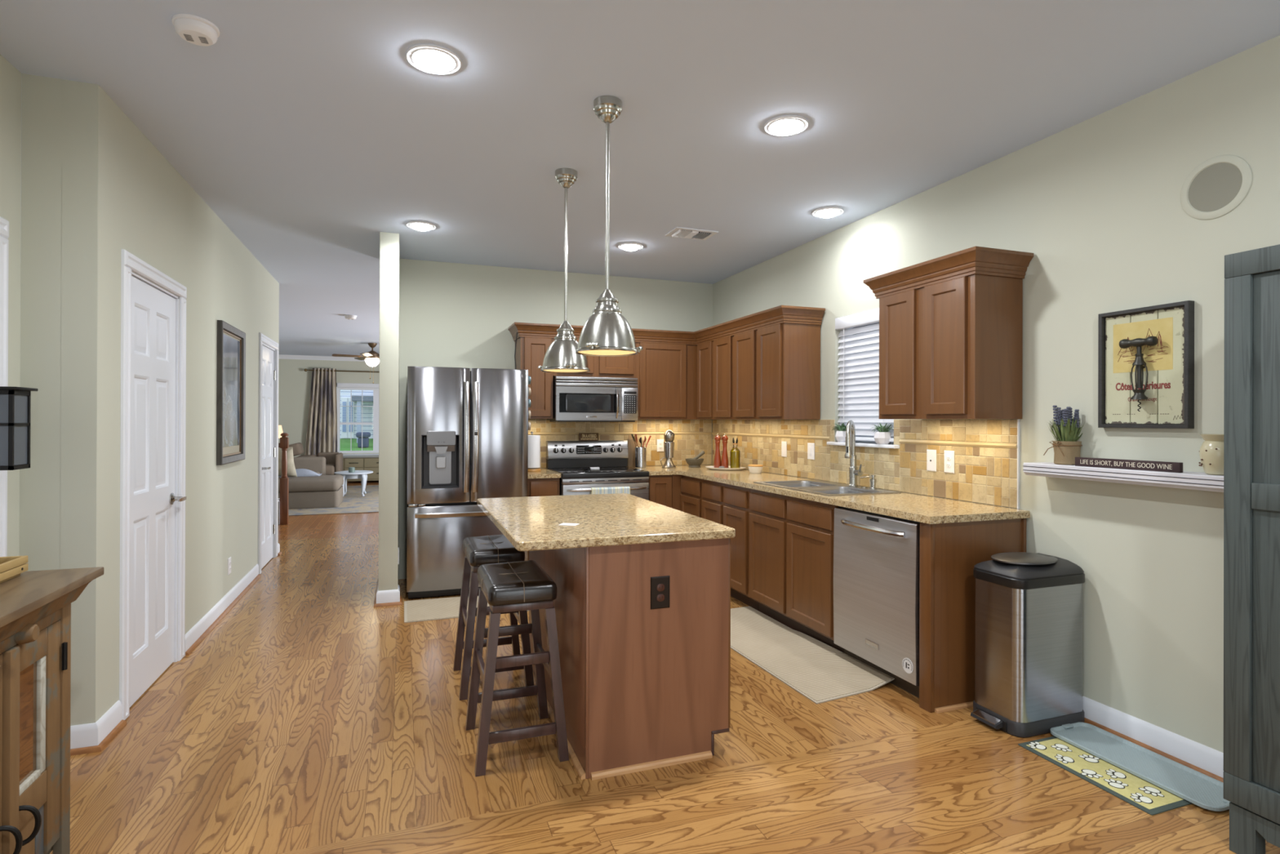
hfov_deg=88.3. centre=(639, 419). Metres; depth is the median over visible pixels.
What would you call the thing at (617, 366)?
upper cabinet
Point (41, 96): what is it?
wall
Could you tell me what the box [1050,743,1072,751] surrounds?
print
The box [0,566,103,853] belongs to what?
sideboard
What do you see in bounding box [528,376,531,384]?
spice jar
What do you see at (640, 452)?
utensil crock
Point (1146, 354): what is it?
wall art
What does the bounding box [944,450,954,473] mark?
wall plate
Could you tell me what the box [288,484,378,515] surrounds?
rug
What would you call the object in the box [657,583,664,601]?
receptacle
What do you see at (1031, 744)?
print
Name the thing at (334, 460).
armchair
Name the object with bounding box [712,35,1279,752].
wall
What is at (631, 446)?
cutting board
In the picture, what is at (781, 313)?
crown molding
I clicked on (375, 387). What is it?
window
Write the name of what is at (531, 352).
upper cabinet
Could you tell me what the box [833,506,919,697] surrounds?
dishwasher
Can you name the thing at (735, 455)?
oil bottle
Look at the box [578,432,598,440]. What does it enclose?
sign
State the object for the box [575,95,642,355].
pendant light
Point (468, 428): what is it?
refrigerator
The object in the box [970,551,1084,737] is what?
trash can
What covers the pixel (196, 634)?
baseboard
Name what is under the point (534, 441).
paper towel holder
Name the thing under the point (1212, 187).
grille
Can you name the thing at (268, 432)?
door
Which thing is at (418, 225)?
recessed light
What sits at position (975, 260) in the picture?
crown molding
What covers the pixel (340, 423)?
grille
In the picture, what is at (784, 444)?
wall plate
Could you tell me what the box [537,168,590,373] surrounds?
pendant light
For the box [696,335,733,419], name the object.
upper cabinet
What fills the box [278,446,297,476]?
throw pillow
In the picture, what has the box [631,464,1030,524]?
countertop
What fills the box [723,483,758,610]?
base cabinet
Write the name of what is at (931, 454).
wall plate
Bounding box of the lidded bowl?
[747,464,763,473]
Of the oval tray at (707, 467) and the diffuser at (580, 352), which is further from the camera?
the oval tray at (707, 467)
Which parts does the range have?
control panel, vent panel, oven door, oven handle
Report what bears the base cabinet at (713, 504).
on the floor
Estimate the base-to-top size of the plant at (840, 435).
0.136 m
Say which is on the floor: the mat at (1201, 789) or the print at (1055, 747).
the mat at (1201, 789)
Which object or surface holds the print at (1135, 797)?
on the mat at (1136, 791)
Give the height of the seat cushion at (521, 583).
0.081 m
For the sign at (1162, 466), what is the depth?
2.69 m
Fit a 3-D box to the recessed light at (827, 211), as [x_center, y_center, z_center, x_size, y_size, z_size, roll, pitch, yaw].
[1.225,-1.341,4.298,0.202,0.034,0.202,0,0,-20]
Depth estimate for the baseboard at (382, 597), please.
4.80 m
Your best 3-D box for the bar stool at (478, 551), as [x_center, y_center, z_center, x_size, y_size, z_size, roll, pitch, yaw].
[-0.770,0.993,3.439,0.363,0.718,0.452,0,0,-20]
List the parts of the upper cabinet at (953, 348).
cabinet door, cabinet door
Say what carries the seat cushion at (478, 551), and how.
on the bar stool at (478, 551)
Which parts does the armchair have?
arm, backrest, arm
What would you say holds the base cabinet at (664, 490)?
on the floor
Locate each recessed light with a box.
[405,44,461,74]
[405,220,436,231]
[617,242,643,250]
[764,115,808,136]
[811,206,844,217]
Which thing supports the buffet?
on the floor
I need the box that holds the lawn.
[340,438,373,450]
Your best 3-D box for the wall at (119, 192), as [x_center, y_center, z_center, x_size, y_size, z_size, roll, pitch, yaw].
[-2.987,-0.013,4.643,0.120,2.720,4.180,0,0,-20]
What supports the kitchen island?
on the floor
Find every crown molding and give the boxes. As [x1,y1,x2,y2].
[507,305,825,345]
[863,245,1033,298]
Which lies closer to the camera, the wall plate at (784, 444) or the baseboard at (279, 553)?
the wall plate at (784, 444)
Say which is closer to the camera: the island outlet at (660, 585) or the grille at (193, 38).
the grille at (193, 38)
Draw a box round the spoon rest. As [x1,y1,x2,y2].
[582,466,599,471]
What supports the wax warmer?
on the wall shelf
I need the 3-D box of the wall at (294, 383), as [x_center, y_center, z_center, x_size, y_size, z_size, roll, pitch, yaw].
[-5.243,-0.003,14.879,6.800,2.720,0.150,0,0,-20]
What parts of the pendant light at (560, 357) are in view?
lamp shade, rod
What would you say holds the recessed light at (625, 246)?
in the ceiling
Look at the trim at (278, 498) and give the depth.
8.47 m
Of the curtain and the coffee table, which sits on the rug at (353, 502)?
the coffee table
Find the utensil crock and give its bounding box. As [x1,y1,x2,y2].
[635,446,646,467]
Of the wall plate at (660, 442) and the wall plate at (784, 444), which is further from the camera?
the wall plate at (660, 442)
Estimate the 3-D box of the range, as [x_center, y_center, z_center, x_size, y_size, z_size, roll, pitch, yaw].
[-0.378,0.761,5.786,0.758,1.134,0.714,0,0,-20]
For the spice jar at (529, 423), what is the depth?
5.29 m
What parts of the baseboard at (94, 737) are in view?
shoe moulding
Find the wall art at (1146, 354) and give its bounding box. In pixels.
[1097,300,1194,428]
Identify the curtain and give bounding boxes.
[305,368,337,456]
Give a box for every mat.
[1017,735,1191,815]
[1049,721,1230,811]
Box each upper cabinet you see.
[515,337,553,418]
[552,338,635,377]
[635,342,697,419]
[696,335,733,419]
[733,322,820,419]
[879,274,1022,419]
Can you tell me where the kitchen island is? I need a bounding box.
[528,537,730,780]
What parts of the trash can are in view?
pedal plate, lid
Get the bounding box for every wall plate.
[227,556,231,575]
[657,439,663,451]
[781,441,786,457]
[807,442,814,459]
[926,449,936,471]
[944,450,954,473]
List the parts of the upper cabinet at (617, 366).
cabinet door, cabinet door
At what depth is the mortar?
6.19 m
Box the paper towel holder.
[528,431,541,471]
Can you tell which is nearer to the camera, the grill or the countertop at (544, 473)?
the countertop at (544, 473)
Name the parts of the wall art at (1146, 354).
gold panel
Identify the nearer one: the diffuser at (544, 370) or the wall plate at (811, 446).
the diffuser at (544, 370)
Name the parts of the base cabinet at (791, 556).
cabinet door, drawer, rail, cabinet door, drawer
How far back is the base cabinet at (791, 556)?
4.13 m
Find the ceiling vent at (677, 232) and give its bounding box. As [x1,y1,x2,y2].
[665,226,718,239]
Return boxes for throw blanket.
[278,468,322,476]
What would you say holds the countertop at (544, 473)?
on the base cabinet at (536, 486)
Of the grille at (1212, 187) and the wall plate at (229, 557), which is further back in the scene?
the wall plate at (229, 557)
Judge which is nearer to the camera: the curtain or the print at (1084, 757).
the print at (1084, 757)
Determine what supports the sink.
in the countertop at (913, 507)
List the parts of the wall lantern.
glass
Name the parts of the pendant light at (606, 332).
lamp shade, rod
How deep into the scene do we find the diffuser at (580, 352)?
2.83 m
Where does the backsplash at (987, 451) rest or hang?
attached to the wall at (1095, 201)
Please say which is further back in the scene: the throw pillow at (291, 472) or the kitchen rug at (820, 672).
the throw pillow at (291, 472)
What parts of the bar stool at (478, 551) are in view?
leg, leg, seat frame, leg, leg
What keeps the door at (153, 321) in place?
in the wall at (119, 192)
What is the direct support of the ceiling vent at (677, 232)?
in the ceiling
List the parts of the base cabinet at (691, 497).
cabinet door, drawer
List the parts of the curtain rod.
rod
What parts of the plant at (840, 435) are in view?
pot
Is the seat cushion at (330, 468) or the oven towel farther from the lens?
the seat cushion at (330, 468)
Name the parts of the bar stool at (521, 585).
leg, leg, seat frame, leg, leg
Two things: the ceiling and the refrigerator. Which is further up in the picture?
the ceiling
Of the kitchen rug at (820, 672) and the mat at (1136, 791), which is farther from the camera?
the kitchen rug at (820, 672)
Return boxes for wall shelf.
[1022,462,1223,492]
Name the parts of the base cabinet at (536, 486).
drawer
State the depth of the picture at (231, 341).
4.73 m
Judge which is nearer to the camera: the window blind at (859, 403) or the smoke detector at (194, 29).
the smoke detector at (194, 29)
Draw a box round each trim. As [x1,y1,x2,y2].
[278,497,279,524]
[279,354,379,361]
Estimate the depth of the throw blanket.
10.41 m
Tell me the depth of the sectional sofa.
11.38 m
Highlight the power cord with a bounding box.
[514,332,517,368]
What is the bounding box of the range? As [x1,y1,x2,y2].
[546,440,648,500]
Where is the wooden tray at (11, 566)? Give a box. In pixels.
[0,555,28,582]
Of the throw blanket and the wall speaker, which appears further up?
the wall speaker
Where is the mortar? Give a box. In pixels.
[685,457,703,466]
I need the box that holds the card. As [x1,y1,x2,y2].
[559,522,579,525]
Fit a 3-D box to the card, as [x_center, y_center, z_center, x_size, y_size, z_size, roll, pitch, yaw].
[-0.297,0.438,2.757,0.074,0.002,0.052,0,0,15]
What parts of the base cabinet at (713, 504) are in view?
drawer, cabinet door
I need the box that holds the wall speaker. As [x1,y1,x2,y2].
[1180,155,1252,219]
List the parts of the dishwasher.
handle, toe panel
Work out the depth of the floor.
2.55 m
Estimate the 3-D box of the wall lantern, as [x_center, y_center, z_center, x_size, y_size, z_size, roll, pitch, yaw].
[-2.270,0.046,2.351,0.140,0.400,0.160,0,0,-20]
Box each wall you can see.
[0,53,21,556]
[19,73,62,571]
[59,79,279,725]
[278,359,379,457]
[377,231,399,591]
[398,258,712,578]
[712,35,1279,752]
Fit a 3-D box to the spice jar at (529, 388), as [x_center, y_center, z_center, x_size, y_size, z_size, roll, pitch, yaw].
[-0.903,-0.226,5.313,0.037,0.067,0.067,0,0,-20]
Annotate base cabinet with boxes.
[527,477,559,560]
[648,474,682,510]
[680,475,702,517]
[702,479,732,596]
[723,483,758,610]
[748,488,844,652]
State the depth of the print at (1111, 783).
2.45 m
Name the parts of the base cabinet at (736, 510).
drawer, cabinet door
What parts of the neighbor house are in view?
patio door, house glass, patio door, house glass, porch post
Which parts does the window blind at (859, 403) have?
ladder cord, rail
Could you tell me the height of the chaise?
0.441 m
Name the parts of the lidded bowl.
lid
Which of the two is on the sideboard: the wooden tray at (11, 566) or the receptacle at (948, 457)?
the wooden tray at (11, 566)
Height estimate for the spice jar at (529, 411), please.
0.067 m
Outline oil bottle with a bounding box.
[730,437,740,467]
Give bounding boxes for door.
[0,216,8,556]
[119,248,186,719]
[257,332,278,573]
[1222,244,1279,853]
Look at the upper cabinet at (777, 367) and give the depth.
4.86 m
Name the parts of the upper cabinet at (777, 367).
cabinet door, cabinet door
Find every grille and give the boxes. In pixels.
[183,34,208,44]
[339,389,373,450]
[1188,163,1242,212]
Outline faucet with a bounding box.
[844,420,862,486]
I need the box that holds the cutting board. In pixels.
[627,438,638,466]
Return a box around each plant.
[831,422,846,442]
[871,422,893,444]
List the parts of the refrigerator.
door, plate, control panel, spout, drawer handle, handle, freezer drawer, handle, door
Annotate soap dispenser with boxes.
[860,475,877,488]
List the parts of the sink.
bowl, bowl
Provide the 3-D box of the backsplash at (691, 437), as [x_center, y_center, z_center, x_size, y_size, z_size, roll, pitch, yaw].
[-0.200,0.220,6.241,1.948,0.450,0.018,0,0,-20]
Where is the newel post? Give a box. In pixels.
[278,432,288,524]
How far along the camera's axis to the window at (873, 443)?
4.47 m
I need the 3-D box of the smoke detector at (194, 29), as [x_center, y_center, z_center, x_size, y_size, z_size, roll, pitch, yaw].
[-1.545,-1.348,2.293,0.139,0.046,0.139,0,0,-20]
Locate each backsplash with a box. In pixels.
[528,418,711,468]
[711,418,1019,508]
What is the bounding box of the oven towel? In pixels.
[591,486,630,494]
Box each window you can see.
[336,382,379,455]
[826,322,899,448]
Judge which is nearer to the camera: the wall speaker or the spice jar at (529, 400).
the wall speaker
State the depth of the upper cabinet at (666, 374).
6.06 m
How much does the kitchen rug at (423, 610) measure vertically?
0.008 m
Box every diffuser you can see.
[543,368,586,372]
[578,350,635,355]
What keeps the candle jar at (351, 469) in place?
on the coffee table
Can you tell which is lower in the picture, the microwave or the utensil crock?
the utensil crock
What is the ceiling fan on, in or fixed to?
hanging from the ceiling
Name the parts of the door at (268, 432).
lever handle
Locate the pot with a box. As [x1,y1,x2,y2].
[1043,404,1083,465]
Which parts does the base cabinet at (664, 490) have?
cabinet door, filler panel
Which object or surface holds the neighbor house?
on the lawn
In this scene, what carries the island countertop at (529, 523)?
on the kitchen island
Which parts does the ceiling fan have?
blade, blade, blade, motor, lamp shade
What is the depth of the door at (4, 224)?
2.48 m
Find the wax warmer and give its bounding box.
[1198,434,1223,475]
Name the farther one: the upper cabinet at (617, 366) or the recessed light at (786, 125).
the upper cabinet at (617, 366)
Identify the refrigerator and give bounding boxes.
[406,366,528,598]
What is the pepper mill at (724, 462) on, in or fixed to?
on the oval tray at (707, 467)
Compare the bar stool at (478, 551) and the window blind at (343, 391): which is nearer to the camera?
the bar stool at (478, 551)
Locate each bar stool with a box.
[453,534,533,700]
[465,560,568,776]
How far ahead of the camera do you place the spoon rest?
5.63 m
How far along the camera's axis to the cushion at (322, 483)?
9.99 m
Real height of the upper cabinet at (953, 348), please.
0.735 m
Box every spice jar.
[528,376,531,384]
[528,387,530,395]
[528,399,530,407]
[528,410,530,418]
[528,422,530,430]
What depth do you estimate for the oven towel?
5.45 m
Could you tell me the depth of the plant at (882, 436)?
4.20 m
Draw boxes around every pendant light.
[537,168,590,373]
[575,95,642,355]
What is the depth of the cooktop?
5.64 m
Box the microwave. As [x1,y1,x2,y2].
[546,376,638,422]
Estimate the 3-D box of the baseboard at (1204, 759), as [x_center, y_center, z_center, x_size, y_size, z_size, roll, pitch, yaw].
[2.854,1.307,0.601,0.032,0.108,5.600,0,0,-20]
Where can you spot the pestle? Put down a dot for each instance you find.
(702, 452)
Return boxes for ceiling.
[0,0,1279,356]
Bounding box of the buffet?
[342,454,378,483]
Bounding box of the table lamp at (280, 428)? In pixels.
[278,425,283,438]
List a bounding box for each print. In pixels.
[222,333,239,447]
[1027,741,1046,749]
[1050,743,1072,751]
[1054,754,1074,763]
[1078,754,1100,762]
[1080,768,1102,777]
[1103,778,1128,788]
[1105,768,1126,778]
[1129,792,1153,803]
[1137,786,1164,796]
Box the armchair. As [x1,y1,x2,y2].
[288,442,342,475]
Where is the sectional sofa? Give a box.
[293,456,325,475]
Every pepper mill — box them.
[713,433,720,467]
[720,433,728,467]
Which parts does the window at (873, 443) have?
sill, pane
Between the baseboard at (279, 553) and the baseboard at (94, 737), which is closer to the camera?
the baseboard at (94, 737)
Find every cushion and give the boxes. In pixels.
[278,474,343,492]
[288,442,304,456]
[325,463,334,475]
[462,534,524,566]
[477,560,556,605]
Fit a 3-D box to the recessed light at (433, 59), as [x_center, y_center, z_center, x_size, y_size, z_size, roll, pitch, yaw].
[-0.781,-1.351,2.498,0.202,0.034,0.202,0,0,-20]
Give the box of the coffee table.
[334,470,373,497]
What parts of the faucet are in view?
lever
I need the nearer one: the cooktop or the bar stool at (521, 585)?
the bar stool at (521, 585)
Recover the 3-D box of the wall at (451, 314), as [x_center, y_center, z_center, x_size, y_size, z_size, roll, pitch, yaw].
[-0.676,-0.002,6.144,3.215,2.720,0.120,0,0,-20]
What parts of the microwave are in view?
door, door glass, plate, handle, control panel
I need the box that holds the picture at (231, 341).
[216,320,245,465]
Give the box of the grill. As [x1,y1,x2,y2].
[355,431,370,447]
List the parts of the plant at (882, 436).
pot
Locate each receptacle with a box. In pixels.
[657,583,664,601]
[946,455,951,467]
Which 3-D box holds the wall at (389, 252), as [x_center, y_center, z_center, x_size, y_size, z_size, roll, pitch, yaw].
[-1.970,-0.008,5.189,0.133,2.720,0.800,0,0,-20]
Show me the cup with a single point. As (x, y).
(668, 446)
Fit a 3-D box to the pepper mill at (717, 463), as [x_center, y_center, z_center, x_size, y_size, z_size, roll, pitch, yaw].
[0.707,0.281,5.998,0.070,0.308,0.070,0,0,-20]
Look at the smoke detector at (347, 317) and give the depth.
8.61 m
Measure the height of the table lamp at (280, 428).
0.679 m
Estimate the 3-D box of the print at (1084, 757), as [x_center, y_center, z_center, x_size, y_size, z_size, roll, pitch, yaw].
[1.803,1.354,2.636,0.070,0.001,0.066,0,0,-20]
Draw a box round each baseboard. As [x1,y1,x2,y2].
[70,700,126,755]
[184,564,261,655]
[277,542,281,555]
[373,578,402,607]
[1082,695,1223,782]
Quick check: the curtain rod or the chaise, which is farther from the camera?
the curtain rod
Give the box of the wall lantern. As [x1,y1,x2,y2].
[0,386,38,470]
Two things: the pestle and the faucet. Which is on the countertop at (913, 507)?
the faucet
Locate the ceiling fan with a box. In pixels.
[332,342,379,383]
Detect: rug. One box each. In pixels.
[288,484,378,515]
[404,595,528,622]
[730,606,894,703]
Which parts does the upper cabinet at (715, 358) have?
cabinet door, cabinet door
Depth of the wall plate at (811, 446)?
4.96 m
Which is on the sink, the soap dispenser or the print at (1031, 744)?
the soap dispenser
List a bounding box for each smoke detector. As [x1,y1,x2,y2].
[171,13,219,46]
[344,315,356,319]
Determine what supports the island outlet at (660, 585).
attached to the kitchen island
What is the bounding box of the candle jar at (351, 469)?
[348,466,355,472]
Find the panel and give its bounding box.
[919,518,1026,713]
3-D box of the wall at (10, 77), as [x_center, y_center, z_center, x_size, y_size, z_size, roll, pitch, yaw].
[-1.417,-0.016,-0.462,0.120,2.720,6.490,0,0,-20]
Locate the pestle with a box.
[692,450,704,458]
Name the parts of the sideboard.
glazed door, post, handle, panel, door glass, handle, glazed door, corner post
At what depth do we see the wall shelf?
2.66 m
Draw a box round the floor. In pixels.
[49,480,1279,853]
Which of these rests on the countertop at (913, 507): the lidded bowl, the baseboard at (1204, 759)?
the lidded bowl
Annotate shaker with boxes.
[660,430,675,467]
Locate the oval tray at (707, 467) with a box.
[705,466,745,470]
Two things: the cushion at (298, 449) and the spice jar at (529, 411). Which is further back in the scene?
the cushion at (298, 449)
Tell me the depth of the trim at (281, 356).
14.16 m
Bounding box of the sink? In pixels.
[753,480,901,507]
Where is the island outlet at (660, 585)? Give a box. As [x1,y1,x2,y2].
[650,575,670,608]
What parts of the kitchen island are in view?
panel, shoe moulding, panel, shoe moulding, panel, toe trim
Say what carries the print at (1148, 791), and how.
on the mat at (1136, 791)
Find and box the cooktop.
[547,466,648,475]
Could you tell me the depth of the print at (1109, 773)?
2.52 m
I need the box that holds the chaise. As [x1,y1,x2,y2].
[278,474,343,508]
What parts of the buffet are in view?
drawer, drawer, drawer, drawer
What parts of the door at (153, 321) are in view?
lever handle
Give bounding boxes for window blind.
[340,391,373,422]
[835,308,894,441]
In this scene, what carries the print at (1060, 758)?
on the mat at (1136, 791)
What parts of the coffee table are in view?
leg, leg, leg, leg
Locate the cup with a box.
[663,441,674,457]
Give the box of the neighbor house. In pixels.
[340,389,373,443]
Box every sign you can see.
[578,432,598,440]
[1075,457,1182,472]
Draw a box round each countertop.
[476,493,735,551]
[528,468,560,478]
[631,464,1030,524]
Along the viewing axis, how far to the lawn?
20.24 m
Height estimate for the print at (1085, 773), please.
0.001 m
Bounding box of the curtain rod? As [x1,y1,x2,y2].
[303,368,379,372]

